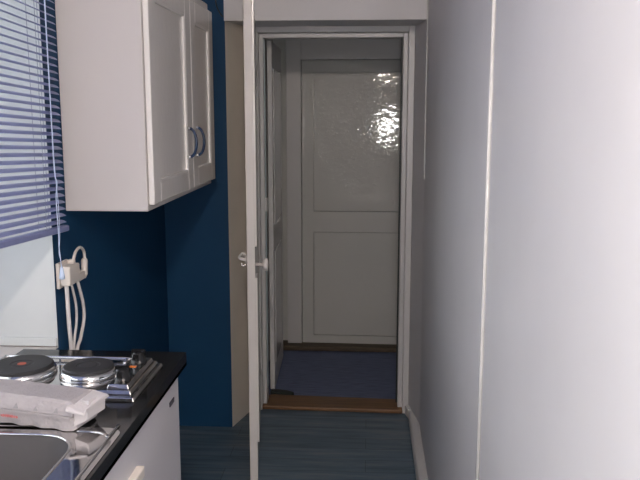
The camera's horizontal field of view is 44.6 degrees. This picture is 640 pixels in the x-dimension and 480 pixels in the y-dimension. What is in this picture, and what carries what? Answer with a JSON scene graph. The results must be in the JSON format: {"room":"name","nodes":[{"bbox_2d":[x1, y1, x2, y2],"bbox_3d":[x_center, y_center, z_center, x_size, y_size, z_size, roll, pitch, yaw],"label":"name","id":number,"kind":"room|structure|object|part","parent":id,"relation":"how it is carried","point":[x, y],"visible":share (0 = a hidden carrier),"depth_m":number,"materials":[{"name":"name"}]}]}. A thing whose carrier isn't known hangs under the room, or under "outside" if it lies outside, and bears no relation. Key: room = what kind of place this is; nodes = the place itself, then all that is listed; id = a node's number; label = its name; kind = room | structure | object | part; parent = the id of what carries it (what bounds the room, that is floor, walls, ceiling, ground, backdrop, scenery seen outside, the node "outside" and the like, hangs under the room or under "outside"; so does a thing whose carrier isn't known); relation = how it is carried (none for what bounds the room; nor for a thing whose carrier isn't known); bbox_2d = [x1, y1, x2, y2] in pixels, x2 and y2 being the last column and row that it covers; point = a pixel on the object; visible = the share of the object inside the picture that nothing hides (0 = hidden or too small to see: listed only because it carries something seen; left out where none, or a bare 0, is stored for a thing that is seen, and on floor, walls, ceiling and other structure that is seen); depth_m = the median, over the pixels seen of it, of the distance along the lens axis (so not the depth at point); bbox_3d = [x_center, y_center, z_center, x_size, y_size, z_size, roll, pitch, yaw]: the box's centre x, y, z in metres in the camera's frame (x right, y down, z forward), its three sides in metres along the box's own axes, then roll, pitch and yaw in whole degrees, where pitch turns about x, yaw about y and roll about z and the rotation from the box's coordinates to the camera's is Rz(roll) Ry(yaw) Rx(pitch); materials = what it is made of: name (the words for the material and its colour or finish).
{"room":"kitchen","nodes":[
{"label":"kitchen","id":0,"kind":"room"},
{"bbox_2d":[0,0,168,351],"bbox_3d":[-1.117,0.134,1.158,0.400,2.500,5.900,1,9,4],"label":"wall","id":1,"kind":"structure","parent":0,"point":[124,288],"depth_m":2.51,"materials":[{"name":"blue paint"}]},
{"bbox_2d":[0,337,57,357],"bbox_3d":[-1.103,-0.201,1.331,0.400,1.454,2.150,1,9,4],"label":"windowsill","id":2,"kind":"structure","parent":1,"relation":"in","point":[8,345],"depth_m":2.49,"materials":[{"name":"white paint"}]},
{"bbox_2d":[0,0,68,279],"bbox_3d":[-0.872,-0.352,1.322,0.054,1.283,2.170,1,9,4],"label":"blind","id":3,"kind":"object","parent":1,"relation":"attached to","point":[11,241],"visible":1,"depth_m":2.21,"materials":[{"name":"blue"}]},
{"bbox_3d":[-0.874,0.085,1.394,0.026,0.126,2.170,1,9,4],"label":"rail","id":4,"kind":"part","parent":3,"relation":"part of","materials":[{"name":"blue metal"}]},
{"bbox_3d":[-0.817,-0.563,2.239,0.028,1.094,0.051,1,9,4],"label":"ladder cord","id":5,"kind":"part","parent":3,"relation":"part of","materials":[{"name":"fabric"}]},
{"bbox_3d":[-0.793,-0.512,2.285,0.007,1.210,0.020,1,9,4],"label":"pull cord","id":6,"kind":"part","parent":3,"relation":"part of","materials":[{"name":"white fabric"}]},
{"bbox_2d":[55,259,76,288],"bbox_3d":[-0.810,0.109,2.505,0.045,0.083,0.082,1,9,4],"label":"wall socket","id":7,"kind":"object","parent":1,"relation":"attached to","point":[69,269],"visible":0.92,"depth_m":2.47,"materials":[{"name":"beige plastic"}]},
{"bbox_3d":[-0.827,0.109,2.506,0.011,0.083,0.082,1,9,4],"label":"plate","id":8,"kind":"part","parent":7,"relation":"part of","materials":[{"name":"beige plastic"}]},
{"bbox_2d":[64,286,73,349],"bbox_3d":[-0.806,0.639,2.572,0.014,1.016,0.033,1,9,4],"label":"power cable","id":9,"kind":"object","parent":7,"relation":"hanging from","point":[67,298],"visible":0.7,"depth_m":2.50,"materials":[{"name":"white plastic"}]},
{"bbox_2d":[71,285,77,349],"bbox_3d":[-0.803,0.632,2.616,0.008,1.015,0.045,1,9,4],"label":"power cable","id":10,"kind":"object","parent":7,"relation":"attached to","point":[72,287],"visible":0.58,"depth_m":2.56,"materials":[{"name":"white plastic"}]},
{"bbox_2d":[68,246,87,280],"bbox_3d":[-0.804,0.079,2.587,0.032,0.116,0.123,1,9,4],"label":"plug","id":11,"kind":"object","parent":7,"relation":"attached to","point":[81,274],"visible":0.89,"depth_m":2.59,"materials":[{"name":"beige plastic"}]},
{"bbox_2d":[76,281,85,349],"bbox_3d":[-0.800,0.627,2.660,0.011,1.012,0.091,1,9,4],"label":"power cable","id":12,"kind":"object","parent":11,"relation":"hanging from","point":[77,282],"visible":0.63,"depth_m":2.61,"materials":[{"name":"white plastic"}]},
{"bbox_2d":[55,0,214,211],"bbox_3d":[-0.630,-0.561,2.965,0.334,0.783,1.026,1,9,4],"label":"upper cabinet","id":13,"kind":"object","parent":1,"relation":"attached to","point":[136,76],"visible":1,"depth_m":2.50,"materials":[{"name":"grey paint"}]},
{"bbox_3d":[-0.526,-0.518,2.747,0.019,0.727,0.578,1,9,4],"label":"door","id":14,"kind":"part","parent":13,"relation":"part of","materials":[{"name":"white paint"}]},
{"bbox_3d":[-0.524,-0.517,2.747,0.014,0.594,0.422,1,9,4],"label":"moulding","id":15,"kind":"part","parent":13,"relation":"part of","materials":[{"name":"white paint"}]},
{"bbox_3d":[-0.483,-0.370,2.970,0.036,0.120,0.010,1,9,4],"label":"handle","id":16,"kind":"part","parent":13,"relation":"part of","materials":[{"name":"blue plastic"}]},
{"bbox_3d":[-0.494,-0.601,3.248,0.019,0.727,0.428,1,9,4],"label":"door","id":17,"kind":"part","parent":13,"relation":"part of","materials":[{"name":"white paint"}]},
{"bbox_3d":[-0.474,-0.393,3.108,0.036,0.120,0.010,1,9,4],"label":"handle","id":18,"kind":"part","parent":13,"relation":"part of","materials":[{"name":"blue plastic"}]},
{"bbox_3d":[-0.492,-0.595,3.254,0.014,0.584,0.282,1,9,4],"label":"moulding","id":19,"kind":"part","parent":13,"relation":"part of","materials":[{"name":"white paint"}]},
{"bbox_2d":[164,0,248,426],"bbox_3d":[-0.553,-0.319,3.922,0.379,2.500,0.360,1,9,4],"label":"wall","id":20,"kind":"structure","parent":0,"point":[205,227],"depth_m":3.84,"materials":[{"name":"blue paint"}]},
{"bbox_2d":[238,0,268,479],"bbox_3d":[-0.298,-0.031,3.582,0.129,2.018,0.836,-1,9,-3],"label":"door","id":21,"kind":"structure","parent":20,"relation":"in","point":[251,70],"depth_m":3.19,"materials":[{"name":"white paint"}]},
{"bbox_3d":[-0.322,0.074,3.285,0.045,0.062,0.121,1,9,4],"label":"handle","id":22,"kind":"part","parent":21,"relation":"part of","materials":[{"name":"white paint"}]},
{"bbox_3d":[-0.243,0.101,3.241,0.059,0.054,0.054,1,9,4],"label":"knob","id":23,"kind":"part","parent":21,"relation":"part of","materials":[{"name":"white paint"}]},
{"bbox_2d":[256,26,415,413],"bbox_3d":[0.056,-0.078,4.040,0.827,1.985,0.130,1,9,4],"label":"door frame","id":24,"kind":"structure","parent":20,"relation":"attached to","point":[406,34],"depth_m":3.96,"materials":[{"name":"grey paint"}]},
{"bbox_3d":[-0.278,-0.185,4.059,0.015,0.070,0.050,1,9,4],"label":"strike plate","id":25,"kind":"part","parent":24,"relation":"part of","materials":[{"name":"grey paint"}]},
{"bbox_2d":[265,39,272,359],"bbox_3d":[-0.524,-0.434,4.622,0.380,2.500,1.060,1,9,4],"label":"wall","id":26,"kind":"structure","parent":0,"point":[265,39],"depth_m":4.81,"materials":[{"name":"white paint"}]},
{"bbox_2d":[267,41,282,388],"bbox_3d":[-0.258,-0.153,4.588,0.033,1.932,0.606,0,9,2],"label":"door","id":27,"kind":"structure","parent":26,"relation":"in","point":[273,52],"depth_m":4.40,"materials":[{"name":"grey paint"}]},
{"bbox_3d":[-0.246,-0.150,4.588,0.006,1.650,0.460,0,9,2],"label":"panel","id":28,"kind":"part","parent":27,"relation":"part of","materials":[{"name":"grey paint"}]},
{"bbox_2d":[179,350,415,479],"bbox_3d":[-0.098,1.330,1.900,2.800,0.100,7.300,1,9,4],"label":"floor","id":29,"kind":"structure","parent":0,"point":[294,444],"depth_m":3.82,"materials":[{"name":"blue laminate"}]},
{"bbox_2d":[104,378,180,479],"bbox_3d":[-0.665,0.939,1.326,0.474,0.858,1.826,1,9,4],"label":"base unit","id":30,"kind":"object","parent":29,"relation":"on","point":[153,453],"visible":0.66,"depth_m":1.94,"materials":[{"name":"white wood"}]},
{"bbox_2d":[0,349,186,479],"bbox_3d":[-0.672,0.536,1.297,0.472,0.147,1.898,1,9,4],"label":"countertop","id":31,"kind":"structure","parent":30,"relation":"on","point":[90,451],"depth_m":1.64,"materials":[{"name":"black stone"}]},
{"bbox_2d":[0,433,70,479],"bbox_3d":[-0.695,0.520,1.393,0.369,0.146,0.536,1,9,4],"label":"basin","id":32,"kind":"object","parent":31,"relation":"in","point":[23,456],"depth_m":1.64,"materials":[{"name":"silver metal"}]},
{"bbox_2d":[0,379,108,430],"bbox_3d":[-0.620,0.361,1.716,0.300,0.066,0.113,3,10,16],"label":"egg carton","id":33,"kind":"object","parent":31,"relation":"on","point":[41,405],"visible":1,"depth_m":1.67,"materials":[{"name":"white cardboard"}]},
{"bbox_2d":[0,414,17,417],"bbox_3d":[-0.674,0.380,1.688,0.049,0.005,0.006,3,10,16],"label":"print","id":34,"kind":"object","parent":33,"relation":"on","point":[1,415],"depth_m":1.69,"materials":[{"name":"red"}]},
{"bbox_3d":[-0.634,0.342,1.720,0.270,0.030,0.105,3,10,16],"label":"lid","id":35,"kind":"part","parent":33,"relation":"part of","materials":[{"name":"white cardboard"}]},
{"bbox_2d":[0,408,96,430],"bbox_3d":[-0.634,0.375,1.726,0.270,0.035,0.106,3,10,16],"label":"egg tray","id":36,"kind":"object","parent":33,"relation":"on","point":[57,418],"depth_m":1.66,"materials":[{"name":"white cardboard"}]},
{"bbox_2d":[0,349,162,401],"bbox_3d":[-0.643,0.324,1.957,0.434,0.066,0.271,1,9,4],"label":"cooktop","id":37,"kind":"object","parent":31,"relation":"in","point":[123,379],"visible":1,"depth_m":1.93,"materials":[{"name":"silver metal"}]},
{"bbox_3d":[-0.675,0.331,1.950,0.347,0.009,0.250,1,9,4],"label":"rail","id":38,"kind":"part","parent":37,"relation":"part of","materials":[{"name":"silver metal"}]},
{"bbox_2d":[34,359,162,401],"bbox_3d":[-0.643,0.347,1.964,0.434,0.019,0.266,1,9,4],"label":"stove","id":39,"kind":"object","parent":37,"relation":"on","point":[141,374],"depth_m":1.91,"materials":[{"name":"silver metal"}]},
{"bbox_3d":[-0.476,0.321,1.882,0.041,0.036,0.041,1,9,4],"label":"knob","id":40,"kind":"part","parent":37,"relation":"part of","materials":[{"name":"black plastic"}]},
{"bbox_3d":[-0.474,0.332,1.959,0.054,0.011,0.216,1,9,4],"label":"control panel","id":41,"kind":"part","parent":37,"relation":"part of","materials":[{"name":"silver metal"}]},
{"bbox_3d":[-0.468,0.300,2.013,0.041,0.036,0.041,1,9,4],"label":"knob","id":42,"kind":"part","parent":37,"relation":"part of","materials":[{"name":"black plastic"}]},
{"bbox_3d":[-0.408,0.530,1.722,0.019,0.027,0.090,1,9,4],"label":"handle","id":43,"kind":"part","parent":30,"relation":"part of","materials":[{"name":"beige plastic"}]},
{"bbox_2d":[270,389,293,394],"bbox_3d":[-0.209,0.858,4.371,0.134,0.030,0.055,2,9,11],"label":"wedge","id":44,"kind":"object","parent":29,"relation":"on","point":[273,391],"visible":0.68,"depth_m":4.35,"materials":[{"name":"black rubber"}]},
{"bbox_2d":[263,394,401,413],"bbox_3d":[0.054,0.886,4.227,0.784,0.022,0.176,1,9,5],"label":"threshold","id":45,"kind":"object","parent":29,"relation":"on","point":[275,401],"visible":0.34,"depth_m":4.18,"materials":[{"name":"brown wood"}]},
{"bbox_2d":[283,340,395,351],"bbox_3d":[0.352,0.716,5.225,1.320,0.035,0.135,1,9,4],"label":"threshold","id":46,"kind":"object","parent":29,"relation":"on","point":[304,346],"visible":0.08,"depth_m":5.18,"materials":[{"name":"brown wood"}]},
{"bbox_2d":[224,0,426,26],"bbox_3d":[0.035,-1.291,3.715,0.934,0.515,0.380,1,9,4],"label":"lintel","id":47,"kind":"object","parent":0,"point":[268,13],"visible":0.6,"depth_m":3.57,"materials":[{"name":"white paint"}]},
{"bbox_2d":[273,39,382,339],"bbox_3d":[0.120,-0.522,5.156,2.800,2.500,0.100,1,9,4],"label":"wall","id":48,"kind":"structure","parent":0,"point":[281,43],"depth_m":5.15,"materials":[{"name":"grey paint"}]},
{"bbox_2d":[286,39,400,343],"bbox_3d":[0.285,-0.294,5.106,1.000,1.994,0.097,1,9,4],"label":"door","id":49,"kind":"structure","parent":48,"relation":"in","point":[343,117],"depth_m":5.09,"materials":[{"name":"grey paint"}]},
{"bbox_3d":[0.285,0.294,5.193,0.650,0.694,0.039,1,9,5],"label":"panel","id":50,"kind":"part","parent":49,"relation":"part of","materials":[{"name":"grey paint"}]},
{"bbox_3d":[0.286,-0.632,5.058,0.650,0.893,0.043,1,9,5],"label":"panel","id":51,"kind":"part","parent":49,"relation":"part of","materials":[{"name":"glass"}]},
{"bbox_2d":[408,0,639,479],"bbox_3d":[0.369,0.144,1.097,0.158,2.500,5.960,1,9,4],"label":"wall","id":52,"kind":"structure","parent":0,"point":[561,382],"depth_m":1.30,"materials":[{"name":"white paint"}]},
{"bbox_2d":[405,405,427,479],"bbox_3d":[0.296,1.360,1.235,0.057,0.055,5.830,1,9,4],"label":"baseboard","id":53,"kind":"structure","parent":52,"relation":"attached to","point":[416,441],"depth_m":3.60,"materials":[{"name":"grey paint"}]},
{"bbox_2d":[423,0,428,178],"bbox_3d":[0.486,-0.895,3.534,0.009,1.238,0.009,1,9,4],"label":"trim","id":54,"kind":"structure","parent":52,"relation":"attached to","point":[427,0],"depth_m":3.56,"materials":[{"name":"grey paint"}]},
{"bbox_2d":[475,0,495,479],"bbox_3d":[0.373,0.035,1.762,0.009,2.500,0.009,1,9,4],"label":"trim","id":55,"kind":"structure","parent":52,"relation":"attached to","point":[493,11],"depth_m":1.75,"materials":[{"name":"grey paint"}]}
]}

